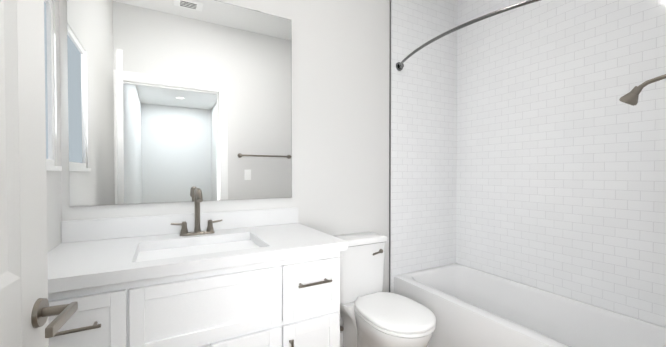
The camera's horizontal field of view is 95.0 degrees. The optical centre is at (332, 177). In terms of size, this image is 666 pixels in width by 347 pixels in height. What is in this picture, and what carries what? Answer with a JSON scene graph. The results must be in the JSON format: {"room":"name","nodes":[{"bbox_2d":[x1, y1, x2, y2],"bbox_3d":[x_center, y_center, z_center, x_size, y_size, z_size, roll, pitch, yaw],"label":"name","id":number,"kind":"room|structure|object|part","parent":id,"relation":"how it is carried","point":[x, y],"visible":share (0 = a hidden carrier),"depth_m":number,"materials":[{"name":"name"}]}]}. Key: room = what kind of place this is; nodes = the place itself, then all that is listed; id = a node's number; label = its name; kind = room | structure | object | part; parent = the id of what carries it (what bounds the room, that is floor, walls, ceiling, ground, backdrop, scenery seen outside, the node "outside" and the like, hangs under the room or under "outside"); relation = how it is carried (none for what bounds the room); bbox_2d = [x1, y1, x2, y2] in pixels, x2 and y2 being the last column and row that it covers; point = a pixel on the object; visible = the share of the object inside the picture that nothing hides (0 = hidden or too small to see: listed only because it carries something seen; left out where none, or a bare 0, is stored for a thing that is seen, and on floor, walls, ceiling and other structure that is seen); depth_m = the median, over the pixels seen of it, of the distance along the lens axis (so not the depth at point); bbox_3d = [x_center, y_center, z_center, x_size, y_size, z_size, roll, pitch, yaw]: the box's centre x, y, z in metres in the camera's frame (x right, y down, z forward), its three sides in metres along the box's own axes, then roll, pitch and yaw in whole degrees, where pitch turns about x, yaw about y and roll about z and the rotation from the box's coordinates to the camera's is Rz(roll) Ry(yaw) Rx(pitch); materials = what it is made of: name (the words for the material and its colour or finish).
{"room":"bathroom","nodes":[
{"label":"bathroom","id":0,"kind":"room"},
{"bbox_2d":[46,171,61,252],"bbox_3d":[-0.855,0.586,0.574,0.120,1.250,1.850,0,1,-29],"label":"wall","id":1,"kind":"structure","parent":0,"point":[54,201],"depth_m":1.30,"materials":[{"name":"paint"}]},
{"bbox_2d":[0,0,77,346],"bbox_3d":[-0.543,0.161,0.330,0.180,2.092,0.912,0,1,-23],"label":"door","id":2,"kind":"structure","parent":1,"relation":"in","point":[26,310],"depth_m":0.65,"materials":[{"name":"paint"}]},
{"bbox_3d":[-0.689,0.315,0.668,0.180,0.066,0.178,0,1,-23],"label":"handle","id":3,"kind":"part","parent":2,"relation":"part of","materials":[{"name":"silver metal"}]},
{"bbox_2d":[44,0,61,170],"bbox_3d":[-1.107,-0.397,1.111,0.052,0.740,0.560,0,1,-29],"label":"window","id":4,"kind":"structure","parent":1,"relation":"in","point":[49,78],"depth_m":1.31,"materials":[{"name":"paint"}]},
{"bbox_2d":[52,2,60,165],"bbox_3d":[-1.288,-0.410,1.343,0.120,0.720,0.060,0,1,-29],"label":"window frame","id":5,"kind":"structure","parent":0,"point":[56,77],"depth_m":1.36,"materials":[{"name":"paint"}]},
{"bbox_2d":[59,0,389,331],"bbox_3d":[-0.113,-0.237,2.098,2.905,2.850,0.120,0,1,-29],"label":"wall","id":6,"kind":"structure","parent":0,"point":[340,114],"depth_m":2.08,"materials":[{"name":"paint tile"}]},
{"bbox_2d":[67,0,291,206],"bbox_3d":[-0.742,-0.432,1.671,1.094,1.126,0.008,0,1,-29],"label":"mirror","id":7,"kind":"object","parent":6,"relation":"attached to","point":[170,101],"visible":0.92,"depth_m":1.62,"materials":[{"name":"clear glass"}]},
{"bbox_2d":[340,331,342,346],"bbox_3d":[0.097,1.132,2.158,0.770,0.110,0.014,0,1,-29],"label":"baseboard","id":8,"kind":"structure","parent":6,"relation":"attached to","point":[341,338],"depth_m":2.13,"materials":[{"name":"paint"}]},
{"bbox_2d":[389,0,390,291],"bbox_3d":[0.435,-0.240,2.326,0.006,2.850,0.012,0,1,-29],"label":"tile trim","id":9,"kind":"structure","parent":6,"relation":"attached to","point":[390,155],"depth_m":2.33,"materials":[{"name":"grey"}]},
{"bbox_2d":[390,0,457,292],"bbox_3d":[0.765,-0.243,2.510,0.750,2.850,0.010,0,1,-29],"label":"wall tile","id":10,"kind":"structure","parent":6,"relation":"attached to","point":[423,148],"depth_m":2.49,"materials":[{"name":"white tile"}]},
{"bbox_2d":[396,0,540,70],"bbox_3d":[0.844,-0.846,1.672,0.215,0.068,1.523,0,1,-29],"label":"shower curtain rod","id":11,"kind":"object","parent":10,"relation":"attached to","point":[399,66],"visible":1,"depth_m":1.68,"materials":[{"name":"silver metal"}]},
{"bbox_3d":[1.522,1.262,-0.815,3.485,0.060,6.840,0,1,-29],"label":"floor","id":12,"kind":"structure","parent":0,"visible":0},
{"bbox_2d":[47,188,347,346],"bbox_3d":[-0.586,0.626,1.418,1.162,1.144,0.628,0,1,-29],"label":"bathroom vanity","id":13,"kind":"object","parent":12,"relation":"on","point":[257,278],"visible":0.98,"depth_m":1.25,"materials":[{"name":"paint"}]},
{"bbox_2d":[171,188,221,235],"bbox_3d":[-0.685,0.174,1.552,0.249,0.244,0.154,0,1,-29],"label":"faucet","id":14,"kind":"object","parent":13,"relation":"on","point":[198,197],"depth_m":1.58,"materials":[{"name":"silver metal"}]},
{"bbox_2d":[334,232,435,346],"bbox_3d":[0.284,0.794,1.846,0.411,0.796,0.715,0,1,-29],"label":"toilet","id":15,"kind":"object","parent":12,"relation":"on","point":[372,314],"visible":0.81,"depth_m":1.89,"materials":[{"name":"ceramic"}]},
{"bbox_3d":[0.157,0.592,2.058,0.396,0.398,0.216,0,1,-29],"label":"tank","id":16,"kind":"part","parent":15,"relation":"part of","materials":[{"name":"ceramic"}]},
{"bbox_3d":[0.350,0.772,1.766,0.372,0.052,0.512,0,1,-29],"label":"seat","id":17,"kind":"part","parent":15,"relation":"part of","materials":[{"name":"white plastic"}]},
{"bbox_2d":[394,263,665,346],"bbox_3d":[1.143,0.977,1.863,0.708,0.430,1.516,0,1,-29],"label":"bathtub","id":18,"kind":"object","parent":12,"relation":"on","point":[469,306],"visible":0.85,"depth_m":1.92,"materials":[{"name":"ceramic"}]},
{"bbox_3d":[1.585,-0.221,1.032,0.745,2.850,0.310,0,1,-29],"label":"wall","id":19,"kind":"structure","parent":0,"visible":0},
{"bbox_3d":[1.510,-0.223,1.173,0.720,2.850,0.010,0,1,-29],"label":"wall tile","id":20,"kind":"structure","parent":19,"relation":"attached to","visible":0},
{"bbox_2d":[619,74,665,105],"bbox_3d":[1.435,-0.399,1.314,0.068,0.137,0.311,0,1,-29],"label":"shower head","id":21,"kind":"object","parent":20,"relation":"attached to","point":[631,97],"visible":1,"depth_m":1.39},
{"bbox_3d":[1.591,-0.234,1.915,0.120,2.850,1.850,0,1,-29],"label":"wall","id":22,"kind":"structure","parent":0,"visible":0},
{"bbox_2d":[456,0,665,327],"bbox_3d":[1.459,-0.236,2.019,0.010,2.850,1.520,0,1,-29],"label":"wall tile","id":23,"kind":"structure","parent":22,"relation":"attached to","point":[561,171],"depth_m":1.95,"materials":[{"name":"white tile"}]}
]}

